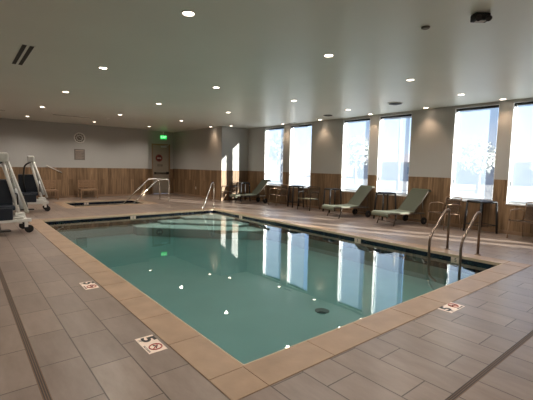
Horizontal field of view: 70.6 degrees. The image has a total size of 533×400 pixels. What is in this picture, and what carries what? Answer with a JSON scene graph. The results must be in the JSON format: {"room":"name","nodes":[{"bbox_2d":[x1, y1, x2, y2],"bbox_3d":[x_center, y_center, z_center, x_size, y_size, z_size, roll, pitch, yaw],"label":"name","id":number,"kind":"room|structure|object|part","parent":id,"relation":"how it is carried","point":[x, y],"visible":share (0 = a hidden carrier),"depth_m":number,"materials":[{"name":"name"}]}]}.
{"room":"indoor swimming pool","nodes":[
{"label":"indoor swimming pool","id":0,"kind":"room"},
{"bbox_2d":[0,118,172,168],"bbox_3d":[-9.741,-1.724,16.288,12.400,3.266,0.700,-3,7,-39],"label":"wall","id":1,"kind":"structure","parent":0,"point":[52,144],"depth_m":16.74,"materials":[{"name":"grey paint"}]},
{"bbox_2d":[74,149,84,159],"bbox_3d":[-8.394,-2.041,16.896,0.440,0.480,0.016,-3,7,-39],"label":"placard","id":2,"kind":"object","parent":1,"relation":"attached to","point":[79,154],"visible":1,"depth_m":16.89},
{"bbox_2d":[74,132,84,142],"bbox_3d":[-8.359,-2.776,16.820,0.482,0.482,0.056,-3,7,-39],"label":"wall clock","id":3,"kind":"object","parent":1,"relation":"attached to","point":[79,137],"visible":1,"depth_m":16.81,"materials":[{"name":"white plastic"}]},
{"bbox_2d":[0,167,172,196],"bbox_3d":[-9.617,-0.755,16.350,12.188,1.330,0.518,-3,7,-39],"label":"trim","id":4,"kind":"structure","parent":1,"relation":"attached to","point":[107,180],"depth_m":17.45,"materials":[{"name":"brown wood"}]},
{"bbox_2d":[36,193,148,198],"bbox_3d":[-10.082,-0.084,15.706,10.600,0.090,0.008,-3,7,-39],"label":"baseboard","id":5,"kind":"structure","parent":1,"relation":"attached to","point":[135,193],"depth_m":17.48,"materials":[{"name":"brown wood"}]},
{"bbox_2d":[151,143,169,193],"bbox_3d":[-5.587,-1.644,19.910,1.020,2.620,0.180,-3,7,-39],"label":"door","id":6,"kind":"structure","parent":1,"relation":"in","point":[160,172],"depth_m":19.92,"materials":[{"name":"grey paint"}]},
{"bbox_2d":[156,154,161,161],"bbox_3d":[-5.651,-2.208,19.793,0.380,0.380,0.024,-3,7,-39],"label":"no smoking sign","id":7,"kind":"object","parent":6,"relation":"attached to","point":[158,157],"visible":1,"depth_m":19.79,"materials":[{"name":"red plastic"}]},
{"bbox_2d":[173,126,248,170],"bbox_3d":[-2.932,-1.841,19.050,1.645,3.266,5.030,-3,7,-39],"label":"wall","id":8,"kind":"structure","parent":0,"point":[223,148],"depth_m":17.34,"materials":[{"name":"grey paint"}]},
{"bbox_2d":[148,169,221,197],"bbox_3d":[-4.138,-0.801,18.028,1.600,1.330,4.848,-3,7,-39],"label":"trim","id":9,"kind":"structure","parent":8,"relation":"attached to","point":[184,180],"depth_m":18.29,"materials":[{"name":"brown wood"}]},
{"bbox_2d":[173,192,220,199],"bbox_3d":[-3.544,-0.217,18.580,0.008,0.090,4.842,-3,7,-39],"label":"baseboard","id":10,"kind":"structure","parent":8,"relation":"attached to","point":[173,192],"depth_m":18.36,"materials":[{"name":"brown wood"}]},
{"bbox_2d":[221,171,247,200],"bbox_3d":[-1.432,-0.669,17.127,1.445,1.330,0.018,-3,7,-39],"label":"trim","id":11,"kind":"structure","parent":8,"relation":"attached to","point":[228,177],"depth_m":17.05,"materials":[{"name":"brown wood"}]},
{"bbox_2d":[0,0,532,131],"bbox_3d":[-2.322,-2.599,8.462,14.095,0.150,22.000,-3,7,-39],"label":"ceiling","id":12,"kind":"structure","parent":0,"point":[262,56],"depth_m":6.03,"materials":[{"name":"paint"}]},
{"bbox_2d":[11,44,35,64],"bbox_3d":[-3.960,-2.338,6.096,0.190,0.009,1.420,-3,7,-39],"label":"ceiling vent","id":13,"kind":"object","parent":12,"relation":"in","point":[24,51],"visible":1,"depth_m":6.01,"materials":[{"name":"metal"}]},
{"bbox_2d":[160,131,166,138],"bbox_3d":[-5.261,-3.321,19.210,0.340,0.436,0.050,-3,7,-39],"label":"exit sign","id":14,"kind":"object","parent":12,"relation":"hanging from","point":[163,136],"visible":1,"depth_m":19.18,"materials":[{"name":"green plastic"}]},
{"bbox_2d":[181,10,195,16],"bbox_3d":[-0.887,-2.118,4.279,0.170,0.009,0.170,-3,7,-39],"label":"recessed light","id":15,"kind":"object","parent":12,"relation":"in","point":[187,13],"visible":1,"depth_m":4.27,"materials":[{"name":"beige"}]},
{"bbox_2d":[323,54,333,56],"bbox_3d":[0.957,-2.217,5.780,0.170,0.009,0.170,-3,7,-39],"label":"recessed light","id":16,"kind":"object","parent":12,"relation":"in","point":[324,55],"visible":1,"depth_m":5.77,"materials":[{"name":"beige"}]},
{"bbox_2d":[388,102,402,104],"bbox_3d":[3.386,-2.523,9.893,0.380,0.040,0.380,-3,7,-39],"label":"ceiling speaker","id":17,"kind":"object","parent":12,"relation":"attached to","point":[391,103],"visible":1,"depth_m":9.79},
{"bbox_2d":[421,25,429,29],"bbox_3d":[1.925,-2.081,4.552,0.100,0.024,0.100,-3,7,-39],"label":"smoke detector","id":18,"kind":"object","parent":12,"relation":"attached to","point":[426,27],"visible":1,"depth_m":4.53,"materials":[{"name":"plastic"}]},
{"bbox_2d":[470,12,491,22],"bbox_3d":[2.360,-1.999,4.130,0.174,0.096,0.151,1,5,-1],"label":"emergency light","id":19,"kind":"object","parent":12,"relation":"attached to","point":[478,17],"visible":1,"depth_m":4.09,"materials":[{"name":"black plastic"}]},
{"bbox_2d":[0,193,532,399],"bbox_3d":[-2.372,0.776,8.905,13.895,0.120,21.800,-3,7,-39],"label":"floor","id":20,"kind":"structure","parent":0,"point":[84,345],"depth_m":3.41,"materials":[{"name":"tile"}]},
{"bbox_2d":[0,152,33,232],"bbox_3d":[-5.749,-0.139,7.974,1.285,1.740,0.885,-4,7,-43],"label":"lift","id":21,"kind":"object","parent":20,"relation":"on","point":[8,195],"visible":1,"depth_m":8.24,"materials":[{"name":"metal"}]},
{"bbox_3d":[-5.871,-0.164,8.232,0.520,0.580,0.070,-4,7,-43],"label":"backrest","id":22,"kind":"part","parent":21,"relation":"part of","materials":[{"name":"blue plastic"}]},
{"bbox_3d":[-5.711,0.272,8.105,0.460,0.300,0.480,-4,7,-43],"label":"seat","id":23,"kind":"part","parent":21,"relation":"part of","materials":[{"name":"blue plastic"}]},
{"bbox_3d":[-5.592,-0.467,8.249,0.131,0.457,0.032,-4,7,-43],"label":"actuator rod","id":24,"kind":"part","parent":21,"relation":"part of","materials":[{"name":"metal"}]},
{"bbox_3d":[-5.853,0.420,8.098,1.250,0.120,0.630,-4,7,-43],"label":"frame","id":25,"kind":"part","parent":21,"relation":"part of","materials":[{"name":"white metal"}]},
{"bbox_3d":[-5.522,-0.282,8.334,0.387,1.144,0.252,-4,7,-43],"label":"parallel arm","id":26,"kind":"part","parent":21,"relation":"part of"},
{"bbox_2d":[0,268,52,399],"bbox_3d":[-5.601,0.779,7.549,0.050,0.013,16.410,-3,7,-39],"label":"linear drain","id":27,"kind":"object","parent":20,"relation":"in","point":[41,383],"visible":1,"depth_m":3.15,"materials":[{"name":"metal"}]},
{"bbox_2d":[12,156,50,210],"bbox_3d":[-7.489,-0.503,11.679,1.285,1.740,0.885,-3,6,-35],"label":"lift","id":28,"kind":"object","parent":20,"relation":"on","point":[30,185],"visible":0.66,"depth_m":11.86,"materials":[{"name":"white metal"}]},
{"bbox_3d":[-7.575,-0.529,11.951,0.520,0.580,0.070,-3,6,-35],"label":"backrest","id":29,"kind":"part","parent":28,"relation":"part of","materials":[{"name":"blue plastic"}]},
{"bbox_3d":[-7.439,-0.091,11.803,0.460,0.300,0.480,-3,6,-35],"label":"seat","id":30,"kind":"part","parent":28,"relation":"part of","materials":[{"name":"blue plastic"}]},
{"bbox_3d":[-7.582,0.056,11.815,1.250,0.120,0.630,-3,6,-35],"label":"frame","id":31,"kind":"part","parent":28,"relation":"part of","materials":[{"name":"white metal"}]},
{"bbox_3d":[-7.213,-0.642,12.004,0.387,1.144,0.252,-3,6,-35],"label":"parallel arm","id":32,"kind":"part","parent":28,"relation":"part of"},
{"bbox_2d":[37,180,58,199],"bbox_3d":[-9.150,-0.424,15.728,0.720,0.800,0.560,-3,7,-39],"label":"armchair","id":33,"kind":"object","parent":20,"relation":"on","point":[54,182],"visible":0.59,"depth_m":15.89,"materials":[{"name":"brown wood"}]},
{"bbox_3d":[-9.307,-0.679,15.904,0.660,0.330,0.020,-3,7,-39],"label":"backrest","id":34,"kind":"part","parent":33,"relation":"part of","materials":[{"name":"brown wood"}]},
{"bbox_3d":[-9.142,-0.396,15.720,0.720,0.065,0.532,-3,7,-39],"label":"seat","id":35,"kind":"part","parent":33,"relation":"part of","materials":[{"name":"brown wood"}]},
{"bbox_2d":[78,180,97,198],"bbox_3d":[-7.934,-0.490,16.719,0.720,0.800,0.560,-3,7,-39],"label":"armchair","id":36,"kind":"object","parent":20,"relation":"on","point":[79,181],"visible":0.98,"depth_m":16.78,"materials":[{"name":"brown wood"}]},
{"bbox_3d":[-8.091,-0.745,16.894,0.660,0.330,0.020,-3,7,-39],"label":"backrest","id":37,"kind":"part","parent":36,"relation":"part of","materials":[{"name":"brown wood"}]},
{"bbox_3d":[-7.926,-0.461,16.710,0.720,0.065,0.532,-3,7,-39],"label":"seat","id":38,"kind":"part","parent":36,"relation":"part of","materials":[{"name":"brown wood"}]},
{"bbox_2d":[79,281,98,289],"bbox_3d":[-2.259,1.082,4.787,0.160,0.012,0.330,-3,7,-39],"label":"depth marker","id":39,"kind":"object","parent":20,"relation":"on","point":[90,284],"visible":1,"depth_m":4.77,"materials":[{"name":"white tile"}]},
{"bbox_2d":[67,201,141,203],"bbox_3d":[-6.323,0.658,14.864,3.000,1.005,2.200,-3,7,-39],"label":"basin","id":40,"kind":"object","parent":20,"relation":"in","point":[111,201],"visible":0.03,"depth_m":15.68,"materials":[{"name":"tile"}]},
{"bbox_2d":[69,202,139,206],"bbox_3d":[-6.323,0.640,14.863,2.682,0.880,1.882,-3,7,-39],"label":"water","id":41,"kind":"object","parent":40,"relation":"in","point":[112,203],"visible":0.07,"depth_m":15.10,"materials":[{"name":"liquid"}]},
{"bbox_2d":[53,199,158,207],"bbox_3d":[-6.311,0.170,14.817,3.310,0.126,2.520,-3,7,-39],"label":"trim","id":42,"kind":"structure","parent":40,"relation":"attached to","point":[64,203],"depth_m":14.93,"materials":[{"name":"beige ceramic"}]},
{"bbox_2d":[124,178,160,202],"bbox_3d":[-5.486,-0.196,16.045,2.070,1.458,0.110,-3,7,-39],"label":"handrail","id":43,"kind":"object","parent":20,"relation":"on","point":[150,178],"visible":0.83,"depth_m":16.22,"materials":[{"name":"metal"}]},
{"bbox_2d":[135,335,167,353],"bbox_3d":[-1.001,1.243,3.254,0.160,0.012,0.330,-3,7,-39],"label":"depth marker","id":44,"kind":"object","parent":20,"relation":"on","point":[150,344],"visible":1,"depth_m":3.24,"materials":[{"name":"white tile"}]},
{"bbox_2d":[133,179,169,203],"bbox_3d":[-4.974,-0.148,15.626,2.070,1.458,0.110,-3,7,-39],"label":"handrail","id":45,"kind":"object","parent":20,"relation":"on","point":[158,179],"visible":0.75,"depth_m":15.95,"materials":[{"name":"metal"}]},
{"bbox_2d":[203,182,214,208],"bbox_3d":[-2.164,0.096,13.474,0.110,1.451,1.321,3,5,18],"label":"handrail","id":46,"kind":"object","parent":20,"relation":"on","point":[212,182],"visible":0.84,"depth_m":13.79,"materials":[{"name":"metal"}]},
{"bbox_2d":[221,182,238,199],"bbox_3d":[-1.591,-0.366,16.459,0.612,0.844,0.604,-4,7,-44],"label":"armchair","id":47,"kind":"object","parent":20,"relation":"on","point":[234,187],"visible":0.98,"depth_m":16.52,"materials":[{"name":"brown"}]},
{"bbox_3d":[-1.412,-0.562,16.613,0.100,0.372,0.510,-4,7,-44],"label":"backrest","id":48,"kind":"part","parent":47,"relation":"part of","materials":[{"name":"brown"}]},
{"bbox_2d":[236,182,250,200],"bbox_3d":[-1.038,-0.371,16.690,0.509,0.832,0.512,-2,6,-31],"label":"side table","id":49,"kind":"object","parent":20,"relation":"on","point":[241,183],"visible":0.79,"depth_m":16.55,"materials":[{"name":"black metal"}]},
{"bbox_2d":[230,179,270,202],"bbox_3d":[-0.672,-0.367,15.840,1.597,0.996,0.728,-2,6,-27],"label":"sun lounger","id":50,"kind":"object","parent":20,"relation":"on","point":[261,185],"visible":0.99,"depth_m":15.84,"materials":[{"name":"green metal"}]},
{"bbox_3d":[-0.956,-0.179,15.712,0.966,0.129,0.630,-2,6,-27],"label":"seat","id":51,"kind":"part","parent":50,"relation":"part of","materials":[{"name":"green fabric"}]},
{"bbox_3d":[-0.243,-0.556,16.042,0.638,0.639,0.600,-2,6,-27],"label":"backrest","id":52,"kind":"part","parent":50,"relation":"part of","materials":[{"name":"green fabric"}]},
{"bbox_2d":[45,210,495,363],"bbox_3d":[-1.031,1.179,8.185,5.650,0.655,9.530,-3,7,-39],"label":"swimming pool","id":53,"kind":"object","parent":20,"relation":"in","point":[255,295],"visible":0.38,"depth_m":7.21,"materials":[{"name":"liquid"}]},
{"bbox_2d":[47,212,317,235],"bbox_3d":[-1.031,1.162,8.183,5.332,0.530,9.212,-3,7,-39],"label":"steps","id":54,"kind":"object","parent":53,"relation":"on","point":[204,221],"visible":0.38,"depth_m":10.22,"materials":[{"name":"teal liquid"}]},
{"bbox_2d":[354,238,360,243],"bbox_3d":[2.076,0.930,8.572,0.008,0.110,0.170,-3,7,-39],"label":"marker","id":55,"kind":"object","parent":53,"relation":"attached to","point":[357,240],"visible":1,"depth_m":8.57,"materials":[{"name":"beige tile"}]},
{"bbox_2d":[451,257,458,263],"bbox_3d":[3.461,1.107,6.884,0.008,0.110,0.170,-3,7,-39],"label":"marker","id":56,"kind":"object","parent":53,"relation":"attached to","point":[453,259],"visible":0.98,"depth_m":6.89,"materials":[{"name":"beige tile"}]},
{"bbox_2d":[268,184,288,204],"bbox_3d":[0.485,-0.213,15.187,0.612,0.844,0.604,-2,6,-29],"label":"armchair","id":57,"kind":"object","parent":20,"relation":"on","point":[283,188],"visible":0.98,"depth_m":15.30,"materials":[{"name":"brown"}]},
{"bbox_3d":[0.702,-0.404,15.290,0.100,0.372,0.510,-2,6,-29],"label":"backrest","id":58,"kind":"part","parent":57,"relation":"part of","materials":[{"name":"brown"}]},
{"bbox_2d":[29,208,531,399],"bbox_3d":[-1.022,0.866,8.153,5.960,0.126,9.850,-3,7,-39],"label":"pool coping","id":59,"kind":"structure","parent":20,"relation":"on","point":[236,380],"depth_m":3.80,"materials":[{"name":"beige tile"}]},
{"bbox_2d":[287,185,303,207],"bbox_3d":[1.137,-0.144,14.604,0.509,0.832,0.512,-1,5,-19],"label":"table","id":60,"kind":"object","parent":20,"relation":"on","point":[293,186],"visible":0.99,"depth_m":14.46,"materials":[{"name":"black metal"}]},
{"bbox_2d":[297,186,319,210],"bbox_3d":[1.542,-0.064,13.740,0.612,0.844,0.604,-4,7,-44],"label":"armchair","id":61,"kind":"object","parent":20,"relation":"on","point":[313,193],"visible":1,"depth_m":13.82,"materials":[{"name":"brown"}]},
{"bbox_3d":[1.721,-0.259,13.894,0.100,0.372,0.510,-4,7,-44],"label":"backrest","id":62,"kind":"part","parent":61,"relation":"part of","materials":[{"name":"brown"}]},
{"bbox_2d":[322,188,341,212],"bbox_3d":[2.303,0.008,13.150,0.509,0.832,0.512,-1,5,-19],"label":"table","id":63,"kind":"object","parent":20,"relation":"on","point":[325,189],"visible":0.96,"depth_m":13.02,"materials":[{"name":"black metal"}]},
{"bbox_3d":[2.577,0.050,13.021,0.094,0.783,0.051,4,6,26],"label":"leg","id":64,"kind":"part","parent":63,"relation":"part of","materials":[{"name":"black metal"}]},
{"bbox_2d":[322,185,374,217],"bbox_3d":[2.618,0.037,12.017,1.597,0.996,0.728,-1,6,-24],"label":"sun lounger","id":65,"kind":"object","parent":20,"relation":"on","point":[362,191],"visible":1,"depth_m":12.01,"materials":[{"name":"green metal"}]},
{"bbox_3d":[2.327,0.224,11.904,0.966,0.129,0.630,-1,6,-24],"label":"seat","id":66,"kind":"part","parent":65,"relation":"part of","materials":[{"name":"green fabric"}]},
{"bbox_3d":[2.543,0.225,12.001,1.319,0.079,0.652,-1,6,-24],"label":"frame","id":67,"kind":"part","parent":65,"relation":"part of","materials":[{"name":"brown metal"}]},
{"bbox_3d":[3.058,-0.150,12.197,0.638,0.639,0.600,-1,6,-24],"label":"backrest","id":68,"kind":"part","parent":65,"relation":"part of","materials":[{"name":"green fabric"}]},
{"bbox_3d":[3.056,-0.116,12.200,0.643,0.638,0.648,-1,6,-24],"label":"frame","id":69,"kind":"part","parent":65,"relation":"part of","materials":[{"name":"green fabric"}]},
{"bbox_2d":[373,192,395,219],"bbox_3d":[3.626,0.182,11.490,0.509,0.832,0.512,0,5,-15],"label":"table","id":70,"kind":"object","parent":20,"relation":"on","point":[383,193],"visible":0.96,"depth_m":11.35,"materials":[{"name":"black metal"}]},
{"bbox_3d":[3.362,0.188,11.642,0.094,0.783,0.051,4,6,30],"label":"leg","id":71,"kind":"part","parent":70,"relation":"part of","materials":[{"name":"black metal"}]},
{"bbox_3d":[3.475,0.227,11.229,0.051,0.783,0.094,4,6,30],"label":"leg","id":72,"kind":"part","parent":70,"relation":"part of","materials":[{"name":"black metal"}]},
{"bbox_3d":[3.633,-0.177,11.457,0.450,0.111,0.452,0,5,-15],"label":"frame","id":73,"kind":"part","parent":70,"relation":"part of","materials":[{"name":"black metal"}]},
{"bbox_2d":[371,188,431,225],"bbox_3d":[3.814,0.183,10.642,1.597,0.996,0.728,-1,6,-25],"label":"sun lounger","id":74,"kind":"object","parent":20,"relation":"on","point":[415,197],"visible":1,"depth_m":10.66,"materials":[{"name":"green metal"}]},
{"bbox_3d":[3.525,0.370,10.524,0.966,0.129,0.630,-1,6,-25],"label":"seat","id":75,"kind":"part","parent":74,"relation":"part of","materials":[{"name":"green fabric"}]},
{"bbox_3d":[3.739,0.371,10.625,1.319,0.079,0.652,-1,6,-25],"label":"frame","id":76,"kind":"part","parent":74,"relation":"part of","materials":[{"name":"brown metal"}]},
{"bbox_3d":[4.250,-0.005,10.829,0.638,0.639,0.600,-1,6,-25],"label":"backrest","id":77,"kind":"part","parent":74,"relation":"part of","materials":[{"name":"green fabric"}]},
{"bbox_3d":[4.249,0.029,10.832,0.643,0.638,0.648,-1,6,-25],"label":"frame","id":78,"kind":"part","parent":74,"relation":"part of","materials":[{"name":"green fabric"}]},
{"bbox_2d":[427,208,450,281],"bbox_3d":[3.272,0.859,7.132,0.793,1.381,0.110,-3,7,-39],"label":"handrail","id":79,"kind":"object","parent":20,"relation":"on","point":[447,209],"visible":1,"depth_m":7.03,"materials":[{"name":"metal"}]},
{"bbox_2d":[426,196,461,229],"bbox_3d":[4.732,0.331,10.005,0.612,0.844,0.604,-1,5,-19],"label":"armchair","id":80,"kind":"object","parent":20,"relation":"on","point":[454,205],"visible":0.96,"depth_m":10.03,"materials":[{"name":"brown"}]},
{"bbox_3d":[4.967,0.144,10.069,0.100,0.372,0.510,-1,5,-19],"label":"backrest","id":81,"kind":"part","parent":80,"relation":"part of","materials":[{"name":"brown wood"}]},
{"bbox_3d":[4.962,0.139,10.067,0.133,0.464,0.564,-1,5,-19],"label":"frame","id":82,"kind":"part","parent":80,"relation":"part of","materials":[{"name":"brown metal"}]},
{"bbox_2d":[437,302,464,312],"bbox_3d":[2.088,1.212,4.252,0.330,0.012,0.160,-3,7,-39],"label":"depth marker","id":83,"kind":"object","parent":20,"relation":"on","point":[451,307],"visible":1,"depth_m":4.25,"materials":[{"name":"white tile"}]},
{"bbox_2d":[458,211,481,280],"bbox_3d":[3.626,0.904,6.700,0.793,1.381,0.110,-3,7,-39],"label":"handrail","id":84,"kind":"object","parent":20,"relation":"on","point":[478,212],"visible":0.85,"depth_m":6.61,"materials":[{"name":"metal"}]},
{"bbox_2d":[463,200,497,233],"bbox_3d":[5.377,0.414,9.434,0.560,0.802,0.562,0,5,-13],"label":"table","id":85,"kind":"object","parent":20,"relation":"on","point":[481,202],"visible":0.94,"depth_m":9.27,"materials":[{"name":"black metal"}]},
{"bbox_3d":[5.088,0.417,9.614,0.094,0.753,0.051,4,6,32],"label":"leg","id":86,"kind":"part","parent":85,"relation":"part of","materials":[{"name":"black metal"}]},
{"bbox_3d":[5.384,0.070,9.403,0.500,0.111,0.502,0,5,-13],"label":"frame","id":87,"kind":"part","parent":85,"relation":"part of","materials":[{"name":"black metal"}]},
{"bbox_3d":[5.665,0.460,9.258,0.094,0.753,0.051,4,6,32],"label":"leg","id":88,"kind":"part","parent":85,"relation":"part of","materials":[{"name":"black metal"}]},
{"bbox_2d":[445,330,532,399],"bbox_3d":[3.453,1.237,4.346,9.870,0.013,0.045,-3,7,-39],"label":"linear drain","id":89,"kind":"object","parent":20,"relation":"in","point":[486,370],"visible":1,"depth_m":2.94,"materials":[{"name":"metal"}]},
{"bbox_2d":[506,202,532,242],"bbox_3d":[5.969,0.484,8.545,0.612,0.844,0.604,-1,6,-23],"label":"armchair","id":90,"kind":"object","parent":20,"relation":"on","point":[529,210],"visible":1,"depth_m":8.76,"materials":[{"name":"brown metal"}]},
{"bbox_3d":[5.917,0.489,8.524,0.501,0.049,0.550,-1,6,-23],"label":"seat","id":91,"kind":"part","parent":90,"relation":"part of","materials":[{"name":"brown"}]},
{"bbox_3d":[6.197,0.296,8.625,0.100,0.372,0.510,-1,6,-23],"label":"backrest","id":92,"kind":"part","parent":90,"relation":"part of","materials":[{"name":"brown"}]},
{"bbox_2d":[248,98,532,179],"bbox_3d":[4.469,-0.993,11.130,0.160,3.266,16.870,-3,7,-39],"label":"wall","id":93,"kind":"structure","parent":0,"point":[432,130],"depth_m":11.05,"materials":[{"name":"grey paint"}]},
{"bbox_2d":[264,126,283,186],"bbox_3d":[0.356,-1.844,16.101,0.190,2.480,1.230,-3,7,-39],"label":"window","id":94,"kind":"structure","parent":93,"relation":"in","point":[283,126],"depth_m":16.49,"materials":[{"name":"metal"}]},
{"bbox_2d":[265,127,283,184],"bbox_3d":[0.354,-1.869,16.097,0.086,2.400,1.200,-3,7,-39],"label":"roller shade","id":95,"kind":"object","parent":94,"relation":"attached to","point":[274,152],"visible":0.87,"depth_m":16.11,"materials":[{"name":"white fabric"}]},
{"bbox_2d":[288,124,311,188],"bbox_3d":[1.373,-1.714,14.860,0.190,2.480,1.210,-3,7,-39],"label":"window","id":96,"kind":"structure","parent":93,"relation":"in","point":[302,124],"depth_m":15.27,"materials":[{"name":"metal"}]},
{"bbox_2d":[290,124,311,186],"bbox_3d":[1.372,-1.739,14.856,0.086,2.400,1.180,-3,7,-39],"label":"roller shade","id":97,"kind":"object","parent":96,"relation":"attached to","point":[299,135],"visible":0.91,"depth_m":14.96,"materials":[{"name":"white fabric"}]},
{"bbox_2d":[341,117,370,192],"bbox_3d":[3.058,-1.498,12.806,0.190,2.480,1.120,-3,7,-39],"label":"window","id":98,"kind":"structure","parent":93,"relation":"in","point":[343,144],"depth_m":13.16,"materials":[{"name":"metal"}]},
{"bbox_2d":[343,118,369,190],"bbox_3d":[3.056,-1.523,12.802,0.086,2.400,1.090,-3,7,-39],"label":"roller shade","id":99,"kind":"object","parent":98,"relation":"attached to","point":[357,132],"visible":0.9,"depth_m":12.82,"materials":[{"name":"white fabric"}]},
{"bbox_2d":[247,197,532,236],"bbox_3d":[4.400,0.597,11.167,0.008,0.090,16.758,-3,7,-39],"label":"baseboard","id":100,"kind":"structure","parent":93,"relation":"attached to","point":[272,201],"depth_m":10.72,"materials":[{"name":"brown tile"}]},
{"bbox_2d":[248,171,532,233],"bbox_3d":[4.417,-0.021,11.117,0.018,1.330,16.758,-3,7,-39],"label":"wainscoting","id":101,"kind":"structure","parent":93,"relation":"attached to","point":[440,187],"depth_m":10.98,"materials":[{"name":"brown wood"}]},
{"bbox_2d":[375,113,411,196],"bbox_3d":[3.974,-1.381,11.688,0.190,2.480,1.120,-3,7,-39],"label":"window","id":102,"kind":"structure","parent":93,"relation":"in","point":[379,137],"depth_m":12.03,"materials":[{"name":"metal"}]},
{"bbox_2d":[378,114,411,193],"bbox_3d":[3.972,-1.406,11.684,0.086,2.400,1.090,-3,7,-39],"label":"roller shade","id":103,"kind":"object","parent":102,"relation":"attached to","point":[394,134],"visible":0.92,"depth_m":11.70,"materials":[{"name":"white fabric"}]},
{"bbox_2d":[450,104,499,200],"bbox_3d":[5.459,-1.191,9.877,0.190,2.480,1.080,-3,7,-39],"label":"window","id":104,"kind":"structure","parent":93,"relation":"in","point":[455,120],"depth_m":10.21,"materials":[{"name":"metal"}]},
{"bbox_2d":[452,105,498,200],"bbox_3d":[5.457,-1.216,9.873,0.086,2.400,1.050,-3,7,-39],"label":"roller shade","id":105,"kind":"object","parent":104,"relation":"attached to","point":[476,128],"visible":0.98,"depth_m":9.87,"materials":[{"name":"white fabric"}]},
{"bbox_3d":[5.125,-1.418,10.215,0.020,1.980,0.024,-3,7,-39],"label":"pull chain","id":106,"kind":"part","parent":105,"relation":"part of","materials":[{"name":"white plastic"}]},
{"bbox_2d":[505,100,532,205],"bbox_3d":[6.344,-1.078,8.798,0.190,2.480,1.120,-3,7,-39],"label":"window","id":107,"kind":"structure","parent":93,"relation":"in","point":[514,106],"depth_m":9.19,"materials":[{"name":"metal"}]},
{"bbox_3d":[6.398,-1.091,8.841,0.040,2.436,1.096,-3,7,-39],"label":"frame","id":108,"kind":"part","parent":107,"relation":"part of","materials":[{"name":"metal"}]},
{"bbox_2d":[508,102,532,203],"bbox_3d":[6.342,-1.103,8.794,0.086,2.400,1.090,-3,7,-39],"label":"roller shade","id":109,"kind":"object","parent":107,"relation":"attached to","point":[521,178],"visible":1,"depth_m":9.04,"materials":[{"name":"white fabric"}]},
{"bbox_3d":[5.997,-1.307,9.152,0.020,1.980,0.024,-3,7,-39],"label":"pull chain","id":110,"kind":"part","parent":109,"relation":"part of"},
{"label":"outside","id":111,"kind":"structure","parent":0,"visible":0},
{"bbox_2d":[306,170,492,195],"bbox_3d":[21.822,-7.350,107.934,149.395,0.050,260.000,-3,7,-39],"label":"ground","id":112,"kind":"structure","parent":111,"point":[308,171],"depth_m":48.82,"materials":[{"name":"white"}]},
{"bbox_2d":[407,154,409,179],"bbox_3d":[24.032,-6.056,68.366,8.800,4.500,14.800,-3,7,-39],"label":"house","id":113,"kind":"structure","parent":112,"relation":"on","point":[408,154],"depth_m":62.70,"materials":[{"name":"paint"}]}
]}

